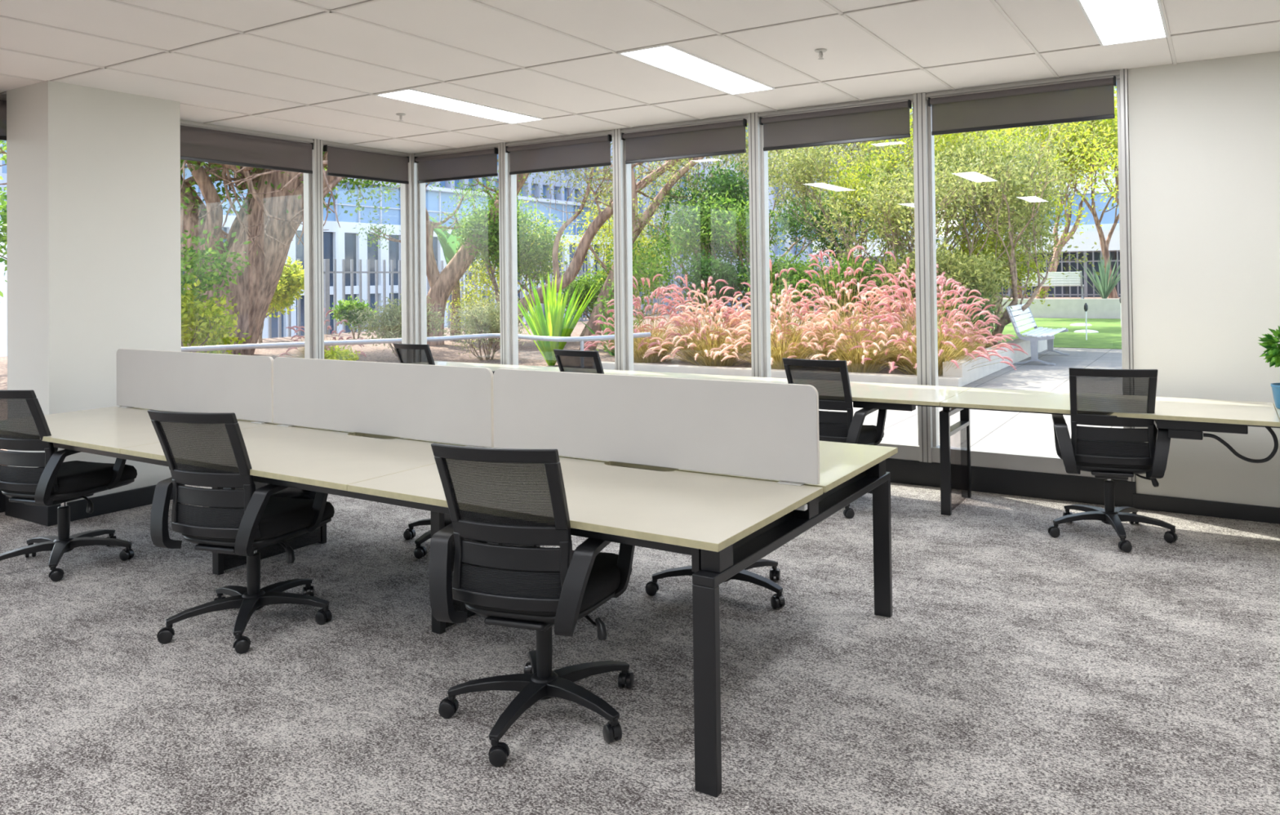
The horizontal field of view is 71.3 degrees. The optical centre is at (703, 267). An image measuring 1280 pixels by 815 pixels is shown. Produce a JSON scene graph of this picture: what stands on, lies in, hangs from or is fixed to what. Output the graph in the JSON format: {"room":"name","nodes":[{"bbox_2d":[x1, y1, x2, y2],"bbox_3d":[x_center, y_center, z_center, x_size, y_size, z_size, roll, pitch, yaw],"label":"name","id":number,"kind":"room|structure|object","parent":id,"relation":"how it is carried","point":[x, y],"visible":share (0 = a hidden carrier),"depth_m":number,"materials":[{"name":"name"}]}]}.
{"room":"open-plan office","nodes":[
{"label":"open-plan office","id":0,"kind":"room"},
{"bbox_2d":[6,80,181,502],"bbox_3d":[-4.013,0.214,5.766,0.834,2.615,0.767,-1,-1,30],"label":"pillar","id":1,"kind":"structure","parent":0,"point":[93,175],"depth_m":5.44,"materials":[{"name":"paint"}]},
{"bbox_2d":[0,489,6,512],"bbox_3d":[-4.968,1.439,4.554,0.064,0.158,8.864,-1,-1,30],"label":"baseboard","id":2,"kind":"structure","parent":1,"relation":"attached to","point":[2,495],"depth_m":5.53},
{"bbox_2d":[0,99,6,140],"bbox_3d":[-4.604,-0.925,5.192,0.048,0.260,1.088,-1,-1,30],"label":"roller blind","id":3,"kind":"object","parent":1,"relation":"attached to","point":[2,103],"visible":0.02,"depth_m":5.55,"materials":[{"name":"grey fabric"}]},
{"bbox_2d":[4,484,185,525],"bbox_3d":[-3.857,1.461,5.668,0.538,0.115,0.795,-1,-1,30],"label":"baseboard","id":4,"kind":"structure","parent":1,"relation":"attached to","point":[129,499],"depth_m":5.41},
{"bbox_2d":[180,120,319,359],"bbox_3d":[-3.664,0.144,6.875,0.122,2.456,1.500,-1,-1,30],"label":"window","id":5,"kind":"structure","parent":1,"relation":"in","point":[311,181],"depth_m":7.47,"materials":[{"name":"metal"}]},
{"bbox_2d":[180,124,313,173],"bbox_3d":[-3.629,-0.915,6.861,0.048,0.260,1.378,-1,-1,30],"label":"roller blind","id":6,"kind":"object","parent":5,"relation":"attached to","point":[197,144],"visible":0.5,"depth_m":6.92,"materials":[{"name":"grey fabric"}]},
{"bbox_2d":[318,139,413,359],"bbox_3d":[-3.027,0.151,7.965,0.122,2.456,1.026,-1,-1,30],"label":"window","id":7,"kind":"structure","parent":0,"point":[406,190],"depth_m":8.35,"materials":[{"name":"metal"}]},
{"bbox_2d":[323,144,408,184],"bbox_3d":[-2.994,-0.909,7.947,0.048,0.260,0.894,-1,-1,30],"label":"roller blind","id":8,"kind":"object","parent":7,"relation":"attached to","point":[341,162],"visible":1,"depth_m":7.91,"materials":[{"name":"grey fabric"}]},
{"bbox_2d":[0,482,1279,814],"bbox_3d":[-1.450,1.477,0.482,10.244,0.120,12.384,-1,-1,30],"label":"floor","id":9,"kind":"structure","parent":0,"point":[1015,668],"depth_m":3.10,"materials":[{"name":"carpet"}]},
{"bbox_2d":[0,389,137,581],"bbox_3d":[-3.249,1.036,4.487,0.613,0.915,0.688,-1,-1,17],"label":"office chair","id":10,"kind":"object","parent":9,"relation":"on","point":[46,479],"visible":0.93,"depth_m":4.28,"materials":[{"name":"black plastic"}]},
{"bbox_2d":[146,408,334,653],"bbox_3d":[-1.855,1.007,3.658,0.607,0.915,0.681,-1,-1,17],"label":"office chair","id":11,"kind":"object","parent":9,"relation":"on","point":[202,449],"visible":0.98,"depth_m":3.46,"materials":[{"name":"black plastic"}]},
{"bbox_2d":[392,342,435,364],"bbox_3d":[-2.116,1.058,7.212,0.614,0.915,0.692,-1,-1,33],"label":"office chair","id":12,"kind":"object","parent":9,"relation":"on","point":[412,353],"visible":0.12,"depth_m":6.95,"materials":[{"name":"black plastic"}]},
{"bbox_2d":[403,370,494,558],"bbox_3d":[-1.309,1.032,4.790,0.626,0.880,0.664,-1,-1,26],"label":"office chair","id":13,"kind":"object","parent":9,"relation":"on","point":[420,551],"visible":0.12,"depth_m":4.57,"materials":[{"name":"black plastic"}]},
{"bbox_2d":[40,405,897,796],"bbox_3d":[-1.509,1.123,4.142,4.481,0.688,1.512,-1,-1,30],"label":"desk","id":14,"kind":"object","parent":9,"relation":"on","point":[726,523],"visible":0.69,"depth_m":3.15,"materials":[{"name":"laminate"}]},
{"bbox_2d":[116,348,273,423],"bbox_3d":[-2.820,0.636,4.879,1.483,0.340,0.056,-1,-1,30],"label":"screen","id":15,"kind":"object","parent":14,"relation":"on","point":[242,385],"visible":0.99,"depth_m":4.83,"materials":[{"name":"fabric"}]},
{"bbox_2d":[273,356,493,447],"bbox_3d":[-1.530,0.609,4.125,1.483,0.340,0.056,-1,-1,30],"label":"screen","id":16,"kind":"object","parent":14,"relation":"attached to","point":[451,404],"visible":0.92,"depth_m":4.07,"materials":[{"name":"fabric"}]},
{"bbox_2d":[493,368,819,485],"bbox_3d":[-0.245,0.582,3.375,1.469,0.340,0.056,-1,-1,30],"label":"screen","id":17,"kind":"object","parent":14,"relation":"attached to","point":[767,430],"visible":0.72,"depth_m":3.30,"materials":[{"name":"fabric"}]},
{"bbox_2d":[428,442,635,766],"bbox_3d":[-0.538,0.978,2.830,0.654,0.915,0.640,-1,-1,17],"label":"office chair","id":18,"kind":"object","parent":9,"relation":"on","point":[496,496],"visible":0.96,"depth_m":2.64,"materials":[{"name":"black plastic"}]},
{"bbox_2d":[553,349,604,373],"bbox_3d":[-0.707,1.028,6.357,0.607,0.915,0.681,-1,-1,35],"label":"office chair","id":19,"kind":"object","parent":9,"relation":"on","point":[568,361],"visible":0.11,"depth_m":6.09,"materials":[{"name":"black plastic"}]},
{"bbox_2d":[645,558,785,608],"bbox_3d":[0.091,1.002,3.941,0.614,0.880,0.660,-1,-1,30],"label":"office chair","id":20,"kind":"object","parent":9,"relation":"on","point":[652,586],"visible":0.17,"depth_m":3.91,"materials":[{"name":"black plastic"}]},
{"bbox_2d":[782,357,886,518],"bbox_3d":[0.814,0.996,5.446,0.607,0.915,0.681,-1,-1,33],"label":"office chair","id":21,"kind":"object","parent":9,"relation":"on","point":[830,378],"visible":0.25,"depth_m":5.20,"materials":[{"name":"black plastic"}]},
{"bbox_2d":[434,360,1279,515],"bbox_3d":[0.819,1.113,5.684,7.997,0.688,0.737,-1,-1,30],"label":"desk","id":22,"kind":"object","parent":9,"relation":"on","point":[1185,418],"visible":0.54,"depth_m":5.09,"materials":[{"name":"laminate"}]},
{"bbox_2d":[1257,324,1279,408],"bbox_3d":[3.006,0.498,4.565,0.274,0.455,0.281,-1,-1,30],"label":"potted plant","id":23,"kind":"object","parent":22,"relation":"on","point":[1269,342],"visible":1,"depth_m":4.57,"materials":[{"name":"green plant"}]},
{"bbox_2d":[1048,367,1177,552],"bbox_3d":[2.158,0.969,4.729,0.623,0.915,0.639,-1,-1,19],"label":"office chair","id":24,"kind":"object","parent":9,"relation":"on","point":[1109,454],"visible":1,"depth_m":4.54,"materials":[{"name":"black plastic"}]},
{"bbox_2d":[0,0,1279,153],"bbox_3d":[-1.478,-1.257,0.532,10.644,0.120,12.814,-1,-1,30],"label":"ceiling","id":25,"kind":"structure","parent":0,"point":[930,33],"depth_m":4.75,"materials":[{"name":"tile"}]},
{"bbox_2d":[374,88,543,124],"bbox_3d":[-1.662,-1.116,6.212,0.321,0.010,1.284,-1,-1,30],"label":"recessed light","id":26,"kind":"object","parent":25,"relation":"in","point":[411,95],"visible":1,"depth_m":6.14,"materials":[{"name":"white paint"}]},
{"bbox_2d":[0,0,1279,148],"bbox_3d":[-1.469,-1.195,0.496,10.194,0.007,12.363,-1,-1,30],"label":"grid","id":27,"kind":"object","parent":25,"relation":"attached to","point":[994,2],"depth_m":4.82,"materials":[{"name":"metal"}]},
{"bbox_2d":[617,44,774,94],"bbox_3d":[0.001,-1.151,5.240,0.321,0.010,1.284,-1,-1,30],"label":"recessed light","id":28,"kind":"object","parent":25,"relation":"in","point":[671,59],"visible":1,"depth_m":5.17,"materials":[{"name":"white paint"}]},
{"bbox_2d":[1075,0,1168,46],"bbox_3d":[1.937,-1.191,4.110,0.321,0.010,1.284,-1,-1,30],"label":"recessed light","id":29,"kind":"object","parent":25,"relation":"in","point":[1113,22],"visible":1,"depth_m":4.27,"materials":[{"name":"white paint"}]},
{"bbox_2d":[818,346,1123,455],"bbox_3d":[8.464,1.502,8.981,22.500,0.200,12.136,-1,-1,30],"label":"patio","id":30,"kind":"structure","parent":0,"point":[1000,430],"depth_m":8.82,"materials":[{"name":"concrete"}]},
{"bbox_2d":[601,335,1047,386],"bbox_3d":[2.382,1.415,15.278,5.650,0.300,6.600,-1,-1,30],"label":"planter wall","id":31,"kind":"structure","parent":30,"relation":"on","point":[957,377],"depth_m":12.59,"materials":[{"name":"concrete"}]},
{"bbox_2d":[583,273,710,363],"bbox_3d":[-0.866,0.793,14.141,2.169,1.402,2.186,-1,-1,30],"label":"fountain grass","id":32,"kind":"object","parent":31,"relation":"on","point":[638,355],"depth_m":13.90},
{"bbox_2d":[636,274,751,362],"bbox_3d":[-0.071,0.791,14.189,2.161,1.387,2.291,-1,-1,10],"label":"fountain grass","id":33,"kind":"object","parent":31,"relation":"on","point":[677,295],"depth_m":13.96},
{"bbox_2d":[643,288,782,366],"bbox_3d":[0.247,0.895,13.346,2.114,1.148,2.145,-1,-1,36],"label":"fountain grass","id":34,"kind":"object","parent":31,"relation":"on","point":[712,360],"depth_m":13.18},
{"bbox_2d":[676,244,750,340],"bbox_3d":[0.238,0.523,17.151,1.924,1.921,2.040,-1,-1,24],"label":"shrub","id":35,"kind":"object","parent":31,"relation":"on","point":[702,272],"visible":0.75,"depth_m":16.76,"materials":[{"name":"green plant"}]},
{"bbox_2d":[700,259,829,359],"bbox_3d":[1.025,0.660,13.644,2.329,1.605,2.272,0,-1,-18],"label":"fountain grass","id":36,"kind":"object","parent":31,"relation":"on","point":[789,289],"depth_m":13.48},
{"bbox_2d":[737,244,825,333],"bbox_3d":[1.597,0.515,16.546,1.725,1.887,2.512,-1,-1,15],"label":"shrub","id":37,"kind":"object","parent":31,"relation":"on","point":[793,277],"visible":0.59,"depth_m":16.17,"materials":[{"name":"green plant"}]},
{"bbox_2d":[709,277,858,369],"bbox_3d":[1.115,0.798,12.764,2.104,1.304,2.214,-1,-1,37],"label":"fountain grass","id":38,"kind":"object","parent":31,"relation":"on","point":[776,362],"depth_m":12.50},
{"bbox_2d":[772,245,908,359],"bbox_3d":[2.032,0.556,13.137,2.743,1.773,2.589,-1,-1,6],"label":"fountain grass","id":39,"kind":"object","parent":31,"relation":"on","point":[840,285],"depth_m":12.98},
{"bbox_2d":[795,247,894,339],"bbox_3d":[2.723,0.543,15.828,1.982,1.780,1.985,-1,-1,33],"label":"shrub","id":40,"kind":"object","parent":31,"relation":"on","point":[851,263],"visible":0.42,"depth_m":15.54,"materials":[{"name":"green plant"}]},
{"bbox_2d":[781,282,916,373],"bbox_3d":[2.135,0.817,12.252,2.098,1.226,2.188,-1,-1,30],"label":"fountain grass","id":41,"kind":"object","parent":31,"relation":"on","point":[854,364],"depth_m":12.01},
{"bbox_2d":[742,129,1064,327],"bbox_3d":[3.663,-0.671,17.091,6.075,4.657,4.146,-1,-1,16],"label":"tree","id":42,"kind":"object","parent":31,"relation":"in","point":[805,162],"visible":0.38,"depth_m":17.08,"materials":[{"name":"green plant"}]},
{"bbox_2d":[837,250,992,370],"bbox_3d":[2.905,0.584,12.546,2.302,1.679,2.291,0,-1,-21],"label":"fountain grass","id":43,"kind":"object","parent":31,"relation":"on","point":[889,275],"depth_m":12.35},
{"bbox_2d":[850,237,1000,328],"bbox_3d":[3.663,0.429,15.290,2.318,1.970,2.027,-1,-1,41],"label":"shrub","id":44,"kind":"object","parent":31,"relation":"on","point":[903,260],"visible":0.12,"depth_m":15.02,"materials":[{"name":"green plant"}]},
{"bbox_2d":[848,265,1016,376],"bbox_3d":[3.000,0.679,11.664,2.196,1.464,2.182,-1,-1,5],"label":"fountain grass","id":45,"kind":"object","parent":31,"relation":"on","point":[912,355],"depth_m":11.50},
{"bbox_2d":[795,124,1105,351],"bbox_3d":[4.060,-0.431,15.152,5.022,4.131,5.226,-1,-1,25],"label":"tree","id":46,"kind":"object","parent":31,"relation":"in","point":[941,184],"visible":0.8,"depth_m":15.02,"materials":[{"name":"green plant"}]},
{"bbox_2d":[872,271,1028,359],"bbox_3d":[3.360,0.734,12.709,2.265,1.371,2.074,0,-1,-41],"label":"fountain grass","id":47,"kind":"object","parent":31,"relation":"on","point":[980,322],"depth_m":12.47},
{"bbox_2d":[902,238,1019,328],"bbox_3d":[4.062,0.461,14.553,2.112,1.876,1.947,-1,-1,25],"label":"shrub","id":48,"kind":"object","parent":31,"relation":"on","point":[971,274],"visible":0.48,"depth_m":14.23,"materials":[{"name":"green plant"}]},
{"bbox_2d":[806,106,1119,289],"bbox_3d":[5.178,-0.934,17.427,6.283,5.144,3.785,-1,-1,9],"label":"tree","id":49,"kind":"object","parent":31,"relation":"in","point":[947,136],"visible":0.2,"depth_m":16.84,"materials":[{"name":"green plant"}]},
{"bbox_2d":[937,284,1000,353],"bbox_3d":[4.104,0.811,13.868,1.028,1.149,1.117,-1,-1,34],"label":"shrub","id":50,"kind":"object","parent":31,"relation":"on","point":[983,307],"visible":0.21,"depth_m":13.66,"materials":[{"name":"green plant"}]},
{"bbox_2d":[941,218,1053,336],"bbox_3d":[5.311,0.268,16.762,2.312,2.289,2.408,-1,-1,34],"label":"shrub","id":51,"kind":"object","parent":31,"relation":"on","point":[1020,275],"visible":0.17,"depth_m":16.50,"materials":[{"name":"green plant"}]},
{"bbox_2d":[1005,302,1069,365],"bbox_3d":[5.534,1.062,14.661,0.715,0.909,1.950,-1,-1,28],"label":"park bench","id":52,"kind":"object","parent":30,"relation":"on","point":[1042,333],"visible":1,"depth_m":14.25,"materials":[{"name":"white paint"}]},
{"bbox_2d":[1128,51,1279,507],"bbox_3d":[4.459,-0.016,4.331,4.269,2.815,0.250,-1,-1,30],"label":"wall","id":53,"kind":"structure","parent":0,"point":[1204,135],"depth_m":5.09,"materials":[{"name":"paint"}]},
{"bbox_2d":[885,457,1136,506],"bbox_3d":[-0.055,1.405,6.837,6.106,0.158,0.064,-1,-1,30],"label":"baseboard","id":54,"kind":"structure","parent":53,"relation":"in","point":[1082,489],"depth_m":5.60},
{"bbox_2d":[412,142,503,364],"bbox_3d":[-2.221,0.142,8.134,1.142,2.456,0.122,-1,-1,30],"label":"window","id":55,"kind":"structure","parent":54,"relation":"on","point":[419,189],"depth_m":8.37,"materials":[{"name":"metal"}]},
{"bbox_2d":[413,147,497,183],"bbox_3d":[-2.261,-0.923,8.104,1.020,0.248,0.048,-1,-1,30],"label":"roller blind","id":56,"kind":"object","parent":55,"relation":"attached to","point":[477,163],"visible":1,"depth_m":8.10,"materials":[{"name":"grey fabric"}]},
{"bbox_2d":[501,128,618,369],"bbox_3d":[-1.194,0.121,7.535,1.237,2.456,0.122,-1,-1,30],"label":"window","id":57,"kind":"structure","parent":54,"relation":"on","point":[508,181],"depth_m":7.79,"materials":[{"name":"metal"}]},
{"bbox_2d":[505,134,612,174],"bbox_3d":[-1.235,-0.944,7.504,1.115,0.248,0.048,-1,-1,30],"label":"roller blind","id":58,"kind":"object","parent":57,"relation":"attached to","point":[592,152],"visible":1,"depth_m":7.49,"materials":[{"name":"grey fabric"}]},
{"bbox_2d":[616,112,756,377],"bbox_3d":[-0.125,0.099,6.910,1.240,2.456,0.122,-1,-1,30],"label":"window","id":59,"kind":"structure","parent":54,"relation":"on","point":[625,317],"depth_m":7.17,"materials":[{"name":"metal"}]},
{"bbox_2d":[621,118,746,164],"bbox_3d":[-0.165,-0.966,6.879,1.118,0.248,0.048,-1,-1,30],"label":"roller blind","id":60,"kind":"object","parent":59,"relation":"attached to","point":[725,138],"visible":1,"depth_m":6.87,"materials":[{"name":"grey fabric"}]},
{"bbox_2d":[752,93,925,462],"bbox_3d":[0.948,0.076,6.283,1.247,2.456,0.122,-1,-1,30],"label":"window","id":61,"kind":"structure","parent":54,"relation":"on","point":[906,451],"depth_m":6.50,"materials":[{"name":"metal"}]},
{"bbox_2d":[759,99,911,151],"bbox_3d":[0.908,-0.989,6.252,1.125,0.248,0.048,-1,-1,30],"label":"roller blind","id":62,"kind":"object","parent":61,"relation":"attached to","point":[891,121],"visible":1,"depth_m":6.24,"materials":[{"name":"grey fabric"}]},
{"bbox_2d":[919,68,1135,481],"bbox_3d":[2.029,0.054,5.652,1.256,2.456,0.122,-1,-1,30],"label":"window","id":63,"kind":"structure","parent":54,"relation":"on","point":[1024,461],"depth_m":5.71,"materials":[{"name":"metal"}]},
{"bbox_2d":[928,75,1116,135],"bbox_3d":[1.988,-1.011,5.621,1.134,0.248,0.048,-1,-1,30],"label":"roller blind","id":64,"kind":"object","parent":63,"relation":"attached to","point":[1090,100],"visible":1,"depth_m":5.61,"materials":[{"name":"grey fabric"}]},
{"bbox_2d":[1132,493,1279,524],"bbox_3d":[4.314,1.348,4.253,4.089,0.088,0.018,-1,-1,30],"label":"baseboard","id":65,"kind":"structure","parent":53,"relation":"attached to","point":[1143,501],"depth_m":5.08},
{"label":"outside","id":66,"kind":"structure","parent":0,"visible":0},
{"bbox_3d":[-35.779,9.790,136.675,600.000,0.200,600.000,-1,-1,30],"label":"ground","id":67,"kind":"structure","parent":66,"visible":0},
{"bbox_2d":[0,162,613,356],"bbox_3d":[-18.536,2.168,47.402,12.100,12.200,31.012,-1,-1,30],"label":"office building","id":68,"kind":"structure","parent":67,"relation":"on","point":[342,242],"depth_m":41.32,"materials":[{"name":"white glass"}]},
{"bbox_2d":[0,140,644,313],"bbox_3d":[-28.338,-9.789,74.771,20.000,37.100,60.420,-1,-1,30],"label":"tower block","id":69,"kind":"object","parent":67,"relation":"on","point":[562,196],"visible":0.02,"depth_m":79.92,"materials":[{"name":"blue glass"}]},
{"bbox_2d":[642,105,914,313],"bbox_3d":[7.751,-11.671,77.773,19.350,40.000,18.000,-1,-1,30],"label":"tower block","id":70,"kind":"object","parent":67,"relation":"on","point":[775,247],"visible":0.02,"depth_m":70.14,"materials":[{"name":"blue glass"}]},
{"bbox_2d":[955,86,1119,235],"bbox_3d":[35.581,-6.982,59.167,34.000,29.400,14.000,-1,-1,30],"label":"office building","id":71,"kind":"structure","parent":67,"relation":"on","point":[1108,220],"depth_m":57.36,"materials":[{"name":"blue glass"}]},
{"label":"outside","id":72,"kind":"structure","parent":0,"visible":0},
{"bbox_2d":[466,310,915,335],"bbox_3d":[4.787,1.876,18.040,38.000,0.190,44.000,-1,-1,30],"label":"ground","id":73,"kind":"structure","parent":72,"point":[580,326],"depth_m":32.84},
{"bbox_2d":[0,327,813,465],"bbox_3d":[-8.814,1.823,14.985,13.400,0.190,23.000,-1,-1,30],"label":"mulch bed","id":74,"kind":"object","parent":73,"relation":"on","point":[529,354],"depth_m":18.21,"materials":[{"name":"soil"}]},
{"bbox_2d":[0,176,257,318],"bbox_3d":[-9.202,0.140,13.768,4.367,3.464,3.108,-1,-1,11],"label":"tree","id":75,"kind":"object","parent":74,"relation":"on","point":[210,278],"visible":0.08,"depth_m":13.59,"materials":[{"name":"green plant"}]},
{"bbox_2d":[0,140,399,355],"bbox_3d":[-10.024,-3.405,18.044,12.089,11.567,9.611,-1,-1,14],"label":"tree","id":76,"kind":"object","parent":74,"relation":"on","point":[270,215],"visible":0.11,"depth_m":17.45,"materials":[{"name":"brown plant"}]},
{"bbox_2d":[181,275,251,354],"bbox_3d":[-7.849,0.961,13.300,1.800,1.752,2.191,-1,-1,26],"label":"shrub","id":77,"kind":"object","parent":74,"relation":"on","point":[208,332],"visible":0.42,"depth_m":13.31,"materials":[{"name":"green plant"}]},
{"bbox_2d":[258,256,304,343],"bbox_3d":[-10.636,0.814,21.913,1.720,2.331,3.033,0,-1,-34],"label":"shrub","id":78,"kind":"object","parent":74,"relation":"on","point":[291,281],"visible":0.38,"depth_m":21.54,"materials":[{"name":"green plant"}]},
{"bbox_2d":[279,307,366,359],"bbox_3d":[-6.571,1.209,15.271,1.572,1.049,1.503,0,-1,-31],"label":"fountain grass","id":79,"kind":"object","parent":74,"relation":"on","point":[328,311],"depth_m":15.26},
{"bbox_2d":[324,344,360,360],"bbox_3d":[-5.801,1.536,14.233,0.625,0.700,0.766,-1,-1,30],"label":"shrub","id":80,"kind":"object","parent":74,"relation":"on","point":[336,354],"visible":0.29,"depth_m":14.14,"materials":[{"name":"green plant"}]},
{"bbox_2d":[328,295,377,338],"bbox_3d":[-8.977,1.338,22.779,1.189,1.283,1.083,-1,-1,30],"label":"shrub","id":81,"kind":"object","parent":74,"relation":"on","point":[340,310],"visible":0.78,"depth_m":22.65,"materials":[{"name":"green plant"}]},
{"bbox_2d":[340,291,453,360],"bbox_3d":[-5.598,1.126,16.316,1.592,1.433,1.659,-1,-1,21],"label":"shrub","id":82,"kind":"object","parent":74,"relation":"on","point":[391,326],"visible":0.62,"depth_m":16.09,"materials":[{"name":"green plant"}]},
{"bbox_2d":[181,332,651,351],"bbox_3d":[-3.868,1.322,12.495,6.309,0.675,1.351,-1,-1,-11],"label":"handrail","id":83,"kind":"object","parent":74,"relation":"on","point":[563,339],"visible":0.73,"depth_m":12.32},
{"bbox_2d":[353,158,531,345],"bbox_3d":[-5.293,-1.423,20.085,5.073,6.524,2.805,-1,-1,-10],"label":"tree","id":84,"kind":"object","parent":74,"relation":"on","point":[442,284],"visible":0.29,"depth_m":20.15,"materials":[{"name":"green plant"}]},
{"bbox_2d":[429,209,488,341],"bbox_3d":[-5.942,0.247,21.402,1.922,3.224,1.675,-1,-1,-5],"label":"tree","id":85,"kind":"object","parent":74,"relation":"on","point":[449,250],"visible":0.38,"depth_m":21.32,"materials":[{"name":"green plant"}]},
{"bbox_2d":[429,292,529,359],"bbox_3d":[-3.971,1.126,16.131,1.777,1.389,1.535,-1,-1,6],"label":"shrub","id":86,"kind":"object","parent":74,"relation":"on","point":[491,324],"visible":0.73,"depth_m":16.02,"materials":[{"name":"green plant"}]},
{"bbox_2d":[448,184,568,343],"bbox_3d":[-4.545,-0.030,20.828,1.902,3.855,3.151,-1,-1,41],"label":"tree","id":87,"kind":"object","parent":74,"relation":"on","point":[491,246],"visible":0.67,"depth_m":20.64,"materials":[{"name":"green plant"}]},
{"bbox_2d":[445,185,670,342],"bbox_3d":[-3.504,-0.111,21.792,5.954,4.407,3.211,-1,-1,-7],"label":"tree","id":88,"kind":"object","parent":74,"relation":"on","point":[601,249],"visible":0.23,"depth_m":21.55,"materials":[{"name":"green plant"}]},
{"bbox_2d":[517,271,603,365],"bbox_3d":[-2.489,0.860,14.840,1.477,1.627,1.569,-1,-1,30],"label":"plant","id":89,"kind":"object","parent":74,"relation":"on","point":[553,325],"visible":0.83,"depth_m":14.71,"materials":[{"name":"green plant"}]},
{"bbox_2d":[546,260,642,335],"bbox_3d":[-2.681,0.860,22.174,2.332,2.071,2.035,-1,-1,11],"label":"shrub","id":90,"kind":"object","parent":74,"relation":"on","point":[588,283],"visible":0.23,"depth_m":21.77,"materials":[{"name":"green plant"}]},
{"bbox_2d":[578,302,644,355],"bbox_3d":[-1.627,1.126,16.830,1.366,1.124,1.447,-1,-1,30],"label":"plant","id":91,"kind":"object","parent":74,"relation":"on","point":[605,326],"visible":0.27,"depth_m":16.66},
{"bbox_2d":[493,152,742,348],"bbox_3d":[-1.660,-1.222,19.221,5.498,6.104,3.034,0,-1,-23],"label":"tree","id":92,"kind":"object","parent":74,"relation":"on","point":[578,259],"visible":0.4,"depth_m":18.95,"materials":[{"name":"green plant"}]},
{"bbox_2d":[567,123,748,350],"bbox_3d":[-0.716,-1.015,18.343,4.119,5.629,2.881,-1,-1,7],"label":"tree","id":93,"kind":"object","parent":74,"relation":"on","point":[637,226],"visible":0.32,"depth_m":18.19,"materials":[{"name":"green plant"}]},
{"bbox_2d":[575,124,871,334],"bbox_3d":[1.026,-1.578,23.152,8.067,6.724,5.807,0,-1,-28],"label":"tree","id":94,"kind":"object","parent":74,"relation":"on","point":[740,158],"visible":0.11,"depth_m":22.13,"materials":[{"name":"green plant"}]},
{"bbox_2d":[642,156,871,331],"bbox_3d":[1.206,-0.397,19.055,5.072,4.188,2.866,-1,-1,0],"label":"tree","id":95,"kind":"object","parent":74,"relation":"on","point":[722,177],"visible":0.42,"depth_m":18.88,"materials":[{"name":"green plant"}]},
{"bbox_2d":[591,148,972,351],"bbox_3d":[1.504,-0.307,18.904,7.644,4.533,4.974,-1,-1,0],"label":"tree","id":96,"kind":"object","parent":74,"relation":"on","point":[735,228],"visible":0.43,"depth_m":17.82,"materials":[{"name":"green plant"}]},
{"bbox_2d":[267,257,719,337],"bbox_3d":[-5.497,1.016,34.172,0.132,2.410,26.530,-1,-1,30],"label":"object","id":97,"kind":"object","parent":73,"relation":"on","point":[326,272],"visible":0.16,"depth_m":26.51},
{"bbox_2d":[728,110,998,333],"bbox_3d":[4.869,-1.937,23.150,8.232,7.329,5.575,-1,-1,-11],"label":"tree","id":98,"kind":"object","parent":73,"relation":"on","point":[888,245],"visible":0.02,"depth_m":22.32,"materials":[{"name":"green plant"}]},
{"bbox_2d":[872,317,1121,349],"bbox_3d":[11.074,1.603,21.375,12.500,0.162,11.900,-1,-1,30],"label":"greens","id":99,"kind":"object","parent":73,"relation":"on","point":[1108,335],"visible":0.02,"depth_m":21.07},
{"bbox_2d":[745,94,1116,336],"bbox_3d":[5.064,-1.764,20.930,9.101,6.904,5.072,-1,-1,30],"label":"tree","id":100,"kind":"object","parent":99,"relation":"on","point":[1087,122],"visible":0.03,"depth_m":19.74,"materials":[{"name":"green plant"}]},
{"bbox_2d":[795,108,1067,334],"bbox_3d":[5.901,-1.826,21.395,7.567,7.039,5.500,-1,-1,-8],"label":"tree","id":101,"kind":"object","parent":99,"relation":"on","point":[910,115],"visible":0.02,"depth_m":21.20,"materials":[{"name":"green plant"}]},
{"bbox_2d":[990,297,1120,318],"bbox_3d":[14.533,1.278,28.795,14.000,0.620,4.000,-1,-1,30],"label":"wall","id":102,"kind":"structure","parent":73,"relation":"on","point":[1060,307],"depth_m":28.17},
{"bbox_2d":[872,250,1120,297],"bbox_3d":[13.692,0.258,31.378,16.022,1.650,0.097,-1,-1,30],"label":"fence","id":103,"kind":"object","parent":102,"relation":"on","point":[1085,294],"visible":0.06,"depth_m":31.51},
{"bbox_2d":[986,85,1117,298],"bbox_3d":[11.129,-2.608,30.303,8.028,7.774,5.538,-1,-1,28],"label":"tree","id":104,"kind":"object","parent":102,"relation":"in","point":[1064,242],"visible":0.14,"depth_m":29.60,"materials":[{"name":"green plant"}]},
{"bbox_2d":[1021,271,1084,298],"bbox_3d":[11.584,0.602,29.531,1.900,0.909,0.715,-1,-1,28],"label":"park bench","id":105,"kind":"object","parent":102,"relation":"on","point":[1057,277],"visible":0.73,"depth_m":29.17,"materials":[{"name":"white paint"}]},
{"bbox_2d":[1026,96,1119,297],"bbox_3d":[14.059,-2.766,30.464,6.444,7.959,6.988,0,-1,-40],"label":"tree","id":106,"kind":"object","parent":102,"relation":"in","point":[1104,243],"visible":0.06,"depth_m":29.94,"materials":[{"name":"green plant"}]},
{"bbox_2d":[1075,252,1119,298],"bbox_3d":[12.740,0.252,28.627,1.644,1.552,1.573,-1,-1,11],"label":"agave plant","id":107,"kind":"object","parent":102,"relation":"on","point":[1104,288],"visible":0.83,"depth_m":28.41,"materials":[{"name":"green plant"}]},
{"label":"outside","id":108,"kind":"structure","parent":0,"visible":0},
{"bbox_2d":[812,230,1120,309],"bbox_3d":[21.108,0.578,40.072,30.000,4.150,11.500,-1,-1,30],"label":"pavilion","id":109,"kind":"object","parent":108,"point":[1093,236],"visible":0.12,"depth_m":38.76,"materials":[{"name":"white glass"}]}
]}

